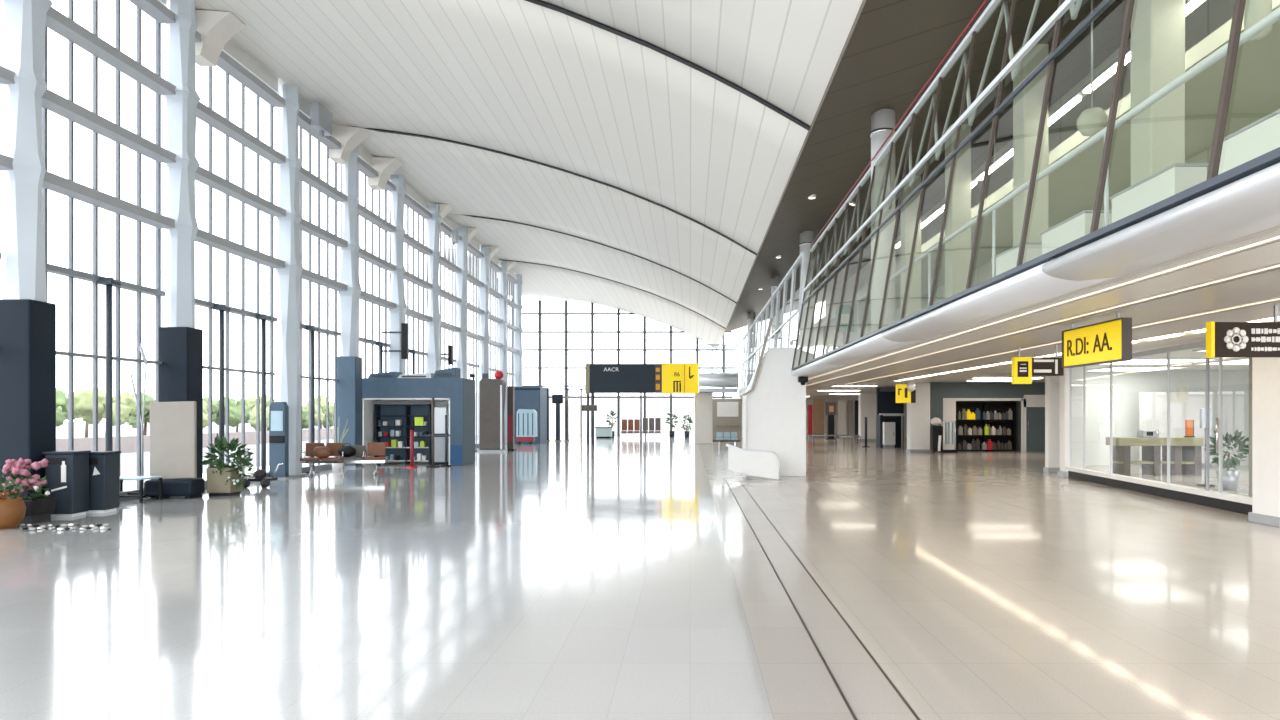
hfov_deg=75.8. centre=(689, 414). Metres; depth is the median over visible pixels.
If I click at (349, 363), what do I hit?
column
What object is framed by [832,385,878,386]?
ceiling light
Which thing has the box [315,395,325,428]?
tree
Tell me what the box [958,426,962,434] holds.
package
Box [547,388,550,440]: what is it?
totem
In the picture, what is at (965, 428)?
package
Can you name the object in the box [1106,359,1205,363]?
diffuser
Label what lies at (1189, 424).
box
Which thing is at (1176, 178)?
display case
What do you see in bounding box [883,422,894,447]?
cabinet
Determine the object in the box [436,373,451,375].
grille
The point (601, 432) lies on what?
display case
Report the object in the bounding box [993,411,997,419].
package
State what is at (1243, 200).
wall
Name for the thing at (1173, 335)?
ceiling light
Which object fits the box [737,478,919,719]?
trim
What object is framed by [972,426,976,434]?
package
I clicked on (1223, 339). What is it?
hanging sign
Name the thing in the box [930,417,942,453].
cart
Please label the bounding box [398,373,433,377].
roof unit
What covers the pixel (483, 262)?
column
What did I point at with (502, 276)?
column
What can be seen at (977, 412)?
package
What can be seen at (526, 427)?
suitcase
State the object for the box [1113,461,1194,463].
shelf
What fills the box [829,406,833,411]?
picture
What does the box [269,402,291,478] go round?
terminal
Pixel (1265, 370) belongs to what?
pillar
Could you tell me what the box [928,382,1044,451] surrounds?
wall
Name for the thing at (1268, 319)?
ceiling light
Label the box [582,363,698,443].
sign
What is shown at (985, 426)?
package
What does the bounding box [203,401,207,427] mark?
tree
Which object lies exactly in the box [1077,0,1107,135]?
pendant lamp
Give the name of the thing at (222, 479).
potted plant
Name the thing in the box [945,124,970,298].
pier
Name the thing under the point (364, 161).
window
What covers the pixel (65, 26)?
window
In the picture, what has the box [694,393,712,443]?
pillar
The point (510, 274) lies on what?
window
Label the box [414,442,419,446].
goods
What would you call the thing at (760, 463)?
guard
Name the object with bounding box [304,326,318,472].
post
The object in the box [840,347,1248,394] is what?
ceiling
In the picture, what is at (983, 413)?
package
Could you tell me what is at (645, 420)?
seating
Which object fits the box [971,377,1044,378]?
ceiling light
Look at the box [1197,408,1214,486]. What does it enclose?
stand
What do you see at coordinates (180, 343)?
column
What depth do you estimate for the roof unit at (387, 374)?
26.30 m
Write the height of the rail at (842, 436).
0.530 m
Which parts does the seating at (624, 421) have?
backrest, backrest, backrest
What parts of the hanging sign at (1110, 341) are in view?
panel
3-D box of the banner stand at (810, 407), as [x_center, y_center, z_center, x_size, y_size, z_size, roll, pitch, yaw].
[8.212,0.450,56.000,0.307,2.300,0.400,0,0,0]
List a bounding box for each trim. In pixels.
[724,478,856,719]
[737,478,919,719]
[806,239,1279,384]
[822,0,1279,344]
[830,300,1279,387]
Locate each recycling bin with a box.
[42,450,90,516]
[86,451,120,512]
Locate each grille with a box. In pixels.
[371,375,390,376]
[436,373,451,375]
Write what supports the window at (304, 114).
on the floor
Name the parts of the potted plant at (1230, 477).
pot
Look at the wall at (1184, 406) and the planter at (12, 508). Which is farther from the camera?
the wall at (1184, 406)
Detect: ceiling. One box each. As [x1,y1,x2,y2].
[164,0,862,348]
[725,0,1130,332]
[735,225,1279,399]
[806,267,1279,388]
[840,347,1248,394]
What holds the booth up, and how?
on the floor
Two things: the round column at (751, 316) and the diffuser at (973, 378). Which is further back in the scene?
the round column at (751, 316)
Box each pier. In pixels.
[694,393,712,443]
[901,176,920,317]
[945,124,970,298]
[1013,44,1048,246]
[1131,0,1184,185]
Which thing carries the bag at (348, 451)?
on the seating at (373, 448)
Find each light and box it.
[494,371,503,378]
[806,262,1279,385]
[808,230,1279,379]
[823,390,860,390]
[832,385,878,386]
[843,297,1279,384]
[895,0,1204,248]
[896,316,1279,381]
[965,380,1033,380]
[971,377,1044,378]
[1086,366,1189,370]
[1098,357,1217,364]
[1142,333,1180,339]
[1192,348,1205,351]
[1194,357,1248,364]
[1249,316,1279,321]
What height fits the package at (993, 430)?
0.387 m
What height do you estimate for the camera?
0.220 m
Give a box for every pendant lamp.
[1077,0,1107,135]
[1244,0,1271,41]
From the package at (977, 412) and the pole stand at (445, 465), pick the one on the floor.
the pole stand at (445, 465)
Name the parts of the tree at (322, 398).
crown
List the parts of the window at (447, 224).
head panel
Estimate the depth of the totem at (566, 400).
49.86 m
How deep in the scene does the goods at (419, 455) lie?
26.79 m
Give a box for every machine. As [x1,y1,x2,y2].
[434,407,448,464]
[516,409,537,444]
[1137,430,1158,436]
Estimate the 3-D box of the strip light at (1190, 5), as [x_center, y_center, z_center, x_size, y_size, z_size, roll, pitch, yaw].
[5.200,-4.985,11.950,0.120,1.530,18.100,0,0,0]
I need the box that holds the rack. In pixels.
[939,421,957,452]
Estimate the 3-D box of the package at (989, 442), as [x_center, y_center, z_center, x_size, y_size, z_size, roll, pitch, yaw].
[13.118,1.289,35.920,0.188,0.461,0.160,0,0,0]
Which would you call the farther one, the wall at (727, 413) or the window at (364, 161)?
the wall at (727, 413)
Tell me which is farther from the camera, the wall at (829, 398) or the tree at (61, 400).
the wall at (829, 398)
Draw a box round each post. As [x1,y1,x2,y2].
[96,277,120,502]
[211,304,229,463]
[254,314,270,476]
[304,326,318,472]
[375,342,385,372]
[406,427,417,467]
[408,350,417,373]
[862,417,869,446]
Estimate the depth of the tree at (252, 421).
72.35 m
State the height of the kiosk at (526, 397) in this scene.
3.200 m
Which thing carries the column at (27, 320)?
on the floor
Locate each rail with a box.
[812,435,859,444]
[842,436,861,437]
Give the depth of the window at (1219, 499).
15.83 m
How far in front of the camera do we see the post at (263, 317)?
20.05 m
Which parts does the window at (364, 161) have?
head panel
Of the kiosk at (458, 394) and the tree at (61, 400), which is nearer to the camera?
the kiosk at (458, 394)
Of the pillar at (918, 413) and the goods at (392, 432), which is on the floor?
the pillar at (918, 413)
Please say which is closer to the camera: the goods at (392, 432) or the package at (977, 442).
the goods at (392, 432)
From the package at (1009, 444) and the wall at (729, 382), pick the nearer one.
the package at (1009, 444)
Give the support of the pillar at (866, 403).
on the floor
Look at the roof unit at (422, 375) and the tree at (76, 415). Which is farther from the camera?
the tree at (76, 415)
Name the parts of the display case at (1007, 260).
lid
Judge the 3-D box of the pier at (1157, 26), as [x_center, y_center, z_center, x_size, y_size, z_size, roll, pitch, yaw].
[4.900,-3.310,8.600,0.460,3.900,0.500,0,0,0]
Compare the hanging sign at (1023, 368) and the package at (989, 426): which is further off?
the package at (989, 426)
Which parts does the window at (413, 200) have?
head panel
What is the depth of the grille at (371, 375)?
26.29 m
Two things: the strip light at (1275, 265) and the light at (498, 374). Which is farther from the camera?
the light at (498, 374)
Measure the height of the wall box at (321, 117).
0.800 m
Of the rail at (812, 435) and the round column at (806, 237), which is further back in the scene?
the rail at (812, 435)
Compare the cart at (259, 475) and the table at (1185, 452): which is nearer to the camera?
the cart at (259, 475)
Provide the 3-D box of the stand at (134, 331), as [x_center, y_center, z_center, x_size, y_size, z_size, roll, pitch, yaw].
[-10.732,-0.033,16.000,0.402,3.266,0.400,0,0,0]
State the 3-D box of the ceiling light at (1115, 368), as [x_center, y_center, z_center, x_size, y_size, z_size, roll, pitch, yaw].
[13.200,-1.380,24.400,2.100,0.050,2.100,0,0,0]
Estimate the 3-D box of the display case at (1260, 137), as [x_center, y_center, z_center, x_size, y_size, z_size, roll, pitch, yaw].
[3.750,-1.620,5.200,0.400,0.520,1.000,0,0,0]
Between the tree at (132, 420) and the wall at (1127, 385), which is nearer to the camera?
the wall at (1127, 385)
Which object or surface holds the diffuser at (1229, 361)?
attached to the ceiling light at (1239, 361)
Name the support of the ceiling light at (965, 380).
attached to the ceiling at (1186, 353)
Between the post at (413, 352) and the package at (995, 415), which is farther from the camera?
the package at (995, 415)
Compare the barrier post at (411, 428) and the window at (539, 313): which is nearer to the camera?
the barrier post at (411, 428)
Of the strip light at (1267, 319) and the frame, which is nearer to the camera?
the strip light at (1267, 319)
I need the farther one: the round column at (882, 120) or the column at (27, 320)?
the round column at (882, 120)
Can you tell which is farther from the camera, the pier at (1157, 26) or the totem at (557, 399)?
the totem at (557, 399)
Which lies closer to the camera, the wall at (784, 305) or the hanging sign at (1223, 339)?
the hanging sign at (1223, 339)
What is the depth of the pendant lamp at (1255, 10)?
7.04 m
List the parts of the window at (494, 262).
head panel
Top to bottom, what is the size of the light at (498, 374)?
0.400 m
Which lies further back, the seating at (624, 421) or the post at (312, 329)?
the seating at (624, 421)
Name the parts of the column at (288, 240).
plate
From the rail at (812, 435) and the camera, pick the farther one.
the rail at (812, 435)
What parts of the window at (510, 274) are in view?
head panel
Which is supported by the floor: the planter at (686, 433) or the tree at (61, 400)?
the planter at (686, 433)
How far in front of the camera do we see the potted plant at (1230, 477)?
17.36 m
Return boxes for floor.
[0,436,1279,719]
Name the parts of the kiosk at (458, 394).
panel, panel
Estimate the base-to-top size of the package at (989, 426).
0.470 m
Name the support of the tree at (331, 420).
on the ground
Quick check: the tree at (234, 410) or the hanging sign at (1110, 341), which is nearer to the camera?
the hanging sign at (1110, 341)
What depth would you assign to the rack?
34.80 m
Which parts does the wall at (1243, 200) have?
glass panel, glass panel, fascia panel, glass panel, glass panel, tie rod, tie rod, rail post, tie rod, fascia panel, tie rod, cable rail, tie rod, rail, tie rod, rail post, rail, tie rod, rail, tie rod, rail post, fascia panel, glazing sill, tie rod, tie rod, rail post, fascia panel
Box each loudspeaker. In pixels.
[381,323,407,358]
[441,345,452,364]
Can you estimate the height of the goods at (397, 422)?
0.191 m
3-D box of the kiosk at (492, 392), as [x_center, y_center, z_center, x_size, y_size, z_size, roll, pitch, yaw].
[-8.674,-0.175,36.000,1.150,3.550,0.840,0,0,0]
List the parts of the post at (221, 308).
head plate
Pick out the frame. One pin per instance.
(567, 389)
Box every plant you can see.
[0,457,54,523]
[200,433,254,495]
[326,415,348,471]
[1204,429,1248,490]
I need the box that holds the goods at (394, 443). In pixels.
[391,440,397,446]
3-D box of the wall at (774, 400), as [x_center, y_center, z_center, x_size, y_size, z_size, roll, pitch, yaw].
[2.152,-0.455,21.730,1.736,4.109,1.140,0,0,0]
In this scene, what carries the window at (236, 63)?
on the floor
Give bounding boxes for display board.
[144,401,203,498]
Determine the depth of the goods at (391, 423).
26.79 m
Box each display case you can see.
[595,427,612,437]
[990,242,1041,275]
[1040,210,1111,254]
[1109,163,1208,222]
[1218,109,1279,174]
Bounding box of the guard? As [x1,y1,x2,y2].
[726,444,780,478]
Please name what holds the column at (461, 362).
on the floor
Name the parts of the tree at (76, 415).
crown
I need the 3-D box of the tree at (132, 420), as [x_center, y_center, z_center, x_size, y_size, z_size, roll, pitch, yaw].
[-38.401,0.111,57.770,3.641,3.495,3.092,0,0,-20]
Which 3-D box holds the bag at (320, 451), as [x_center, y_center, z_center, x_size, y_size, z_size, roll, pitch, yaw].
[-9.642,0.940,21.502,0.475,0.390,0.251,0,0,0]
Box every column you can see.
[0,0,55,496]
[159,0,204,491]
[275,84,305,476]
[337,146,363,467]
[388,174,406,373]
[426,204,441,373]
[455,227,468,378]
[478,246,490,443]
[497,261,507,443]
[513,274,523,385]
[747,312,755,370]
[771,277,781,295]
[799,231,814,306]
[870,109,895,332]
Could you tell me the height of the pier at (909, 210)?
3.900 m
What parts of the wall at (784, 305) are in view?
glass panel, glass panel, glass panel, glass panel, glass panel, glass panel, glass panel, glass panel, rail, fascia panel, rail, glass panel, glass panel, glass panel, glass panel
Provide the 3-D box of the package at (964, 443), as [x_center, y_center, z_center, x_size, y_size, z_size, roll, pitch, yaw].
[12.079,1.309,36.100,0.194,0.419,0.160,0,0,0]
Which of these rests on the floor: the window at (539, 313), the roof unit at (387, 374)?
the window at (539, 313)
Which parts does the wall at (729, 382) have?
rail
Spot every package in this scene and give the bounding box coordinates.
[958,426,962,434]
[961,409,966,419]
[962,440,966,449]
[963,424,967,434]
[967,409,970,419]
[971,439,974,449]
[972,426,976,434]
[975,408,979,419]
[975,438,979,449]
[977,427,981,434]
[981,442,986,449]
[982,411,985,419]
[984,424,987,434]
[986,411,989,419]
[987,439,991,449]
[988,424,990,434]
[991,426,995,434]
[992,442,995,449]
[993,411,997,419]
[1002,427,1006,434]
[1006,441,1011,449]
[1008,409,1011,419]
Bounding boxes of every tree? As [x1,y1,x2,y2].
[56,388,67,426]
[66,390,105,437]
[74,388,135,436]
[126,392,154,434]
[203,397,246,426]
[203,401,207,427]
[231,398,251,431]
[246,395,269,409]
[248,400,276,430]
[302,406,308,428]
[303,401,333,428]
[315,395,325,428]
[322,417,333,427]
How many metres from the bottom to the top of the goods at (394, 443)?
0.243 m
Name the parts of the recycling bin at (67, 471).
lid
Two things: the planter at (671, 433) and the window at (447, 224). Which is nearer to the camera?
the window at (447, 224)
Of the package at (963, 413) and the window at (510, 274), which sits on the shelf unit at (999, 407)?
the package at (963, 413)
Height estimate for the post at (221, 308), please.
4.070 m
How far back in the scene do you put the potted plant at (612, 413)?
58.76 m
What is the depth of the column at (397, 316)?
29.00 m
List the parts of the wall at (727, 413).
window panel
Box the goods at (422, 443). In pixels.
[420,441,425,446]
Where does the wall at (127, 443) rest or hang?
on the ground
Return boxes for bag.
[313,444,330,457]
[338,443,354,456]
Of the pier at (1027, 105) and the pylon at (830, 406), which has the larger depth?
the pylon at (830, 406)
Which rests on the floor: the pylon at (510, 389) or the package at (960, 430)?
the pylon at (510, 389)
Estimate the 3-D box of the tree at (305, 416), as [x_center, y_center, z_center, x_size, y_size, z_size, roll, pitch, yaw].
[-38.559,0.403,79.537,3.348,2.913,3.470,0,0,0]
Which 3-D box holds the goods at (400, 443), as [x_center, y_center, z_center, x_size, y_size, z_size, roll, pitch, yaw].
[-9.477,0.953,26.870,0.130,0.192,0.160,0,0,0]
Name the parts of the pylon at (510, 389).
panel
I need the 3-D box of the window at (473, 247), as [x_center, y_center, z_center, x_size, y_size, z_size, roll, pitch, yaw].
[-10.590,-3.530,39.450,0.420,10.260,3.745,0,0,0]
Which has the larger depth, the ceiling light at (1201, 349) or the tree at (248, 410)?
the tree at (248, 410)
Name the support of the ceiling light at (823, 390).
attached to the ceiling at (1162, 343)
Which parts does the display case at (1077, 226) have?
lid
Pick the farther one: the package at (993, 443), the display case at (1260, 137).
the package at (993, 443)
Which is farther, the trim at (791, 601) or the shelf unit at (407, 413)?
the shelf unit at (407, 413)
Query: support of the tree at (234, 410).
on the ground
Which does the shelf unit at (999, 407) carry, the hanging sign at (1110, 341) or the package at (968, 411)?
the package at (968, 411)
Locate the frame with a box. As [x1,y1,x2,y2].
[562,388,584,439]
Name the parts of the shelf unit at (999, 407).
shelf, shelf, shelf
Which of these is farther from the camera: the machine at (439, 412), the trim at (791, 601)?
the machine at (439, 412)
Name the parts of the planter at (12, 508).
pot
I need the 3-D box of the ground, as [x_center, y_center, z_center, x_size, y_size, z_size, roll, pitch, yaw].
[0.000,2.025,115.000,320.000,0.350,290.000,0,0,0]
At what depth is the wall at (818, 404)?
55.92 m
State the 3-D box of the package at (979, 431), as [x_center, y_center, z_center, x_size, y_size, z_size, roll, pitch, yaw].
[12.760,0.710,36.100,0.173,0.338,0.160,0,0,0]
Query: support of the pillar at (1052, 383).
on the floor
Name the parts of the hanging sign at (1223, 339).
panel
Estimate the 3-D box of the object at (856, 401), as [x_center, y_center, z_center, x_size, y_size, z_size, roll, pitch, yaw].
[11.405,0.300,56.000,0.273,2.600,0.400,0,0,0]
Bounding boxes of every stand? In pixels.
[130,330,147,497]
[423,397,450,466]
[441,415,450,466]
[808,405,812,438]
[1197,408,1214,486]
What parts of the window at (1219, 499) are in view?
sill, head rail, door handle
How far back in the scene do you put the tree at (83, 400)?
50.94 m
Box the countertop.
[715,425,739,426]
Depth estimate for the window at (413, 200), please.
31.84 m
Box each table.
[119,476,162,502]
[1106,437,1203,474]
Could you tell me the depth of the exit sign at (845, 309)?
15.75 m
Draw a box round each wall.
[56,428,333,452]
[475,396,731,434]
[699,344,738,392]
[713,399,741,440]
[732,395,906,437]
[738,252,806,395]
[740,318,805,476]
[790,0,1279,376]
[813,399,845,438]
[825,0,1234,352]
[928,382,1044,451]
[1086,371,1248,464]
[1139,392,1211,466]
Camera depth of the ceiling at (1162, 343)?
15.06 m
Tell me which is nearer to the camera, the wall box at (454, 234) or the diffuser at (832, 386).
the diffuser at (832, 386)
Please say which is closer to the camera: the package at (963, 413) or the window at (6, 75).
the window at (6, 75)
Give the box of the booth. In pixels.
[876,386,906,447]
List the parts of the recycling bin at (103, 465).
lid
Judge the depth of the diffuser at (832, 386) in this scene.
32.19 m
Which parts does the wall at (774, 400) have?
post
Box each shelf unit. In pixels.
[375,404,431,463]
[956,402,1015,450]
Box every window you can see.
[0,65,14,258]
[41,0,175,500]
[195,31,285,487]
[278,90,347,472]
[340,145,395,377]
[389,183,432,373]
[426,216,460,369]
[455,226,483,446]
[478,245,501,424]
[497,269,517,385]
[512,273,515,385]
[512,300,736,436]
[1065,341,1251,514]
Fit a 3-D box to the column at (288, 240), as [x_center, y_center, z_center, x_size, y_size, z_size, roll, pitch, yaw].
[-10.420,-3.450,21.300,0.620,10.100,0.600,0,0,0]
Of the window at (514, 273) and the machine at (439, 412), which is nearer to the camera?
the machine at (439, 412)
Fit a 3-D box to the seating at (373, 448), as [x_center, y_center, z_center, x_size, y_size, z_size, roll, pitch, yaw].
[-9.196,1.171,21.781,2.080,0.863,0.620,0,0,-10]
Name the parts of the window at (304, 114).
head panel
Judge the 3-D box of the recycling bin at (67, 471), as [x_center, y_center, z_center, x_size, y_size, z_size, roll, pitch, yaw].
[-9.877,1.085,13.000,0.460,1.030,0.440,0,0,-6]
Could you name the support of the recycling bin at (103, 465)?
on the floor
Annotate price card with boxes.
[415,417,422,425]
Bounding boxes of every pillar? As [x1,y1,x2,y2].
[858,394,875,440]
[906,383,930,452]
[1043,376,1059,472]
[1058,366,1082,476]
[1248,357,1279,526]
[1249,357,1251,496]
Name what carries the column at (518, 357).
on the floor
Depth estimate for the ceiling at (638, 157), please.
19.04 m
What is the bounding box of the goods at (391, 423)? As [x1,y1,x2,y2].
[389,421,394,425]
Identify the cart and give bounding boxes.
[243,463,282,487]
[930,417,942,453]
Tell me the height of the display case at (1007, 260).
0.520 m
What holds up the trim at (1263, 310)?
attached to the ceiling at (1162, 343)
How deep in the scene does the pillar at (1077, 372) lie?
21.25 m
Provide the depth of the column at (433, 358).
33.10 m
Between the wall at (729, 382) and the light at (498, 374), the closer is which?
the light at (498, 374)
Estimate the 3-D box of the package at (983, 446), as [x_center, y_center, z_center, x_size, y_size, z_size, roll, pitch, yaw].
[12.879,1.352,35.920,0.180,0.335,0.160,0,0,0]
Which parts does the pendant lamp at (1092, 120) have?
stem, globe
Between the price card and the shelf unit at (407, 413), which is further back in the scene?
the shelf unit at (407, 413)
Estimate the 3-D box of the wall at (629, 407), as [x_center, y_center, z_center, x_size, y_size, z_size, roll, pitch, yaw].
[-8.000,0.025,76.200,44.000,3.650,0.400,0,0,0]
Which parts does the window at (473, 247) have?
head panel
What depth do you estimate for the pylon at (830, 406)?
53.85 m
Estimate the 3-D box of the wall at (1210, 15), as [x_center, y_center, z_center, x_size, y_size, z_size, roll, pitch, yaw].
[7.700,-4.025,21.000,0.200,5.350,50.000,0,0,0]
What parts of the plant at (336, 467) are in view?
pot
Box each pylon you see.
[507,386,515,450]
[826,402,835,438]
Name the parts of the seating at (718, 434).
backrest, backrest, backrest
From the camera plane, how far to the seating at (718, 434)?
39.97 m
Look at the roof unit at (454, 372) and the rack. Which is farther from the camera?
the rack
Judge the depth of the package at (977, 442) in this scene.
36.02 m
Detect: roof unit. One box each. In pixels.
[368,372,401,377]
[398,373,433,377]
[433,367,460,377]
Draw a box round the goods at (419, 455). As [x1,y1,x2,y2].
[417,453,421,459]
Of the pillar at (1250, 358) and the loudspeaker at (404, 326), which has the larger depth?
the loudspeaker at (404, 326)
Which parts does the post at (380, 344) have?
head plate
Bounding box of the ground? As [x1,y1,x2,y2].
[56,422,693,482]
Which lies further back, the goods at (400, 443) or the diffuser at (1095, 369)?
the goods at (400, 443)
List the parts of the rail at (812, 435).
rail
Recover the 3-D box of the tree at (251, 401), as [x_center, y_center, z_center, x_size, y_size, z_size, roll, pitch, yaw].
[-46.776,-0.189,89.687,2.829,4.088,3.446,0,0,0]
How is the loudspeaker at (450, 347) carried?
attached to the window at (447, 224)
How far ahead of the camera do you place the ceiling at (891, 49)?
13.81 m
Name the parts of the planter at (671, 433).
pot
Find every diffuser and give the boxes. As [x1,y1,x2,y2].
[832,386,874,386]
[973,378,1041,378]
[1091,368,1171,370]
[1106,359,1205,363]
[1210,359,1248,363]
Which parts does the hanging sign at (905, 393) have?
panel, panel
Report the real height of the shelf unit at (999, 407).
2.150 m
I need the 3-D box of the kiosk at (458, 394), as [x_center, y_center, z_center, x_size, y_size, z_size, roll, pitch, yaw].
[-8.849,0.215,26.735,3.302,2.770,1.530,0,0,0]
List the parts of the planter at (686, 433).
pot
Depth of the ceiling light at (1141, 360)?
20.61 m
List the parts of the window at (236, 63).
head panel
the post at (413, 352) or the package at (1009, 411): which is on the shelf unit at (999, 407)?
the package at (1009, 411)
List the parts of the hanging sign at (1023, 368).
square panel, pictogram panel, panel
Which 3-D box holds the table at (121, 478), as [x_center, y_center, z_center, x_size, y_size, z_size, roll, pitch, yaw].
[-10.362,1.375,15.200,0.800,0.450,0.600,0,0,0]
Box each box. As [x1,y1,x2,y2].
[311,102,331,136]
[451,230,457,244]
[1184,420,1194,436]
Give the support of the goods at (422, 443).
on the shelf unit at (407, 413)
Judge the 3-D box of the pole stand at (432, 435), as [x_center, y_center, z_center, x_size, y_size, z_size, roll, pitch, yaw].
[-7.773,0.525,25.200,0.850,2.150,0.400,0,0,0]
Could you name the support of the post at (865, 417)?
on the floor
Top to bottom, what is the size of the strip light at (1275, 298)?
0.050 m
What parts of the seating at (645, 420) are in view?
backrest, backrest, backrest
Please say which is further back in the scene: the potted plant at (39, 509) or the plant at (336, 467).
the plant at (336, 467)
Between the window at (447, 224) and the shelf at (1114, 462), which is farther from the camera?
the window at (447, 224)
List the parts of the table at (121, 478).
leg, leg, leg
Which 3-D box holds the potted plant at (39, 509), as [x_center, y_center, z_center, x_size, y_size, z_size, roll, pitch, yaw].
[-9.971,1.112,12.210,0.919,0.976,0.599,0,0,0]
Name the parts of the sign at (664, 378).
frame, post, post, post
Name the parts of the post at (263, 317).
head plate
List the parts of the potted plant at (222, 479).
pot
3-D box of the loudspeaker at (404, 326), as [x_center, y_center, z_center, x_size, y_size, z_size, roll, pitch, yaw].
[-10.300,-2.575,28.600,0.900,1.250,0.180,0,0,0]
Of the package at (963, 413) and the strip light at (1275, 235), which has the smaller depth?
the strip light at (1275, 235)
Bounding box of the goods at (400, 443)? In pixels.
[398,441,403,446]
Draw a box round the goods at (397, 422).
[395,420,401,425]
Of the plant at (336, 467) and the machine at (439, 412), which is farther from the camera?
the machine at (439, 412)
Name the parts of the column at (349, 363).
plate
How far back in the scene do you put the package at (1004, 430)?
36.02 m
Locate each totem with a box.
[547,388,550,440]
[552,394,562,440]
[564,400,569,440]
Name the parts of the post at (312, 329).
head plate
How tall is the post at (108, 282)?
4.070 m
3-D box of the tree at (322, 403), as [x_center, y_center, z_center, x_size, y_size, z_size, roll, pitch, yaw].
[-38.298,0.178,85.041,3.186,3.359,3.900,0,0,0]
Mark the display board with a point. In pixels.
(173, 425)
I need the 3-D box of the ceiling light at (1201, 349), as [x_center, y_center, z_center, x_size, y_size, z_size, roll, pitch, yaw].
[11.800,-1.380,16.500,2.100,0.050,2.100,0,0,0]
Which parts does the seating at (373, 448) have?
seat, backrest, seat, backrest, seat, backrest, seat, backrest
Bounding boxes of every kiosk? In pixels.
[362,378,474,464]
[477,371,507,451]
[514,386,546,443]
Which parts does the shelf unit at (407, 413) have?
shelf, shelf, shelf, shelf, shelf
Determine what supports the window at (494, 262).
on the floor
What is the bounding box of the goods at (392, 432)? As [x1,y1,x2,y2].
[390,430,394,435]
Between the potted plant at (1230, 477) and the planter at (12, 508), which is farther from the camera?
the potted plant at (1230, 477)
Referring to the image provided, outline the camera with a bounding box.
[798,377,807,384]
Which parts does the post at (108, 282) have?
head plate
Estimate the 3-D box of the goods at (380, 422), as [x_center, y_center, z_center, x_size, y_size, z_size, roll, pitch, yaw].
[-10.143,0.261,26.870,0.089,0.175,0.160,0,0,0]
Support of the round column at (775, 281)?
on the floor
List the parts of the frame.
post, post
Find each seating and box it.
[300,442,385,475]
[621,419,639,437]
[642,418,660,437]
[716,432,737,447]
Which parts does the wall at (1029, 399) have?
door frame, door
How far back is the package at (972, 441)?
36.02 m
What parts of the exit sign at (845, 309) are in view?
casing, stem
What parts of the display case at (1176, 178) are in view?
lid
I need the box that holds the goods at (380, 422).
[378,420,382,425]
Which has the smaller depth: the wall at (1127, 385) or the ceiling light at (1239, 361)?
the ceiling light at (1239, 361)
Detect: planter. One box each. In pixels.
[0,479,25,528]
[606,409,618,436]
[665,412,677,436]
[680,414,692,436]
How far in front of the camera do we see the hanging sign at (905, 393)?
23.75 m
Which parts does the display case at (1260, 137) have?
lid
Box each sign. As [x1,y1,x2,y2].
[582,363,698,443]
[835,305,853,344]
[896,376,915,402]
[1012,345,1063,383]
[1062,313,1131,367]
[1206,305,1279,357]
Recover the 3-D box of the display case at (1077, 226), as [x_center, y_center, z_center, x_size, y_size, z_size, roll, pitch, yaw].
[3.750,-1.620,8.000,0.400,0.520,1.000,0,0,0]
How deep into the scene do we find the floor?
7.15 m
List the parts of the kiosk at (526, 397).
trim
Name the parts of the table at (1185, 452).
leg, leg, leg, leg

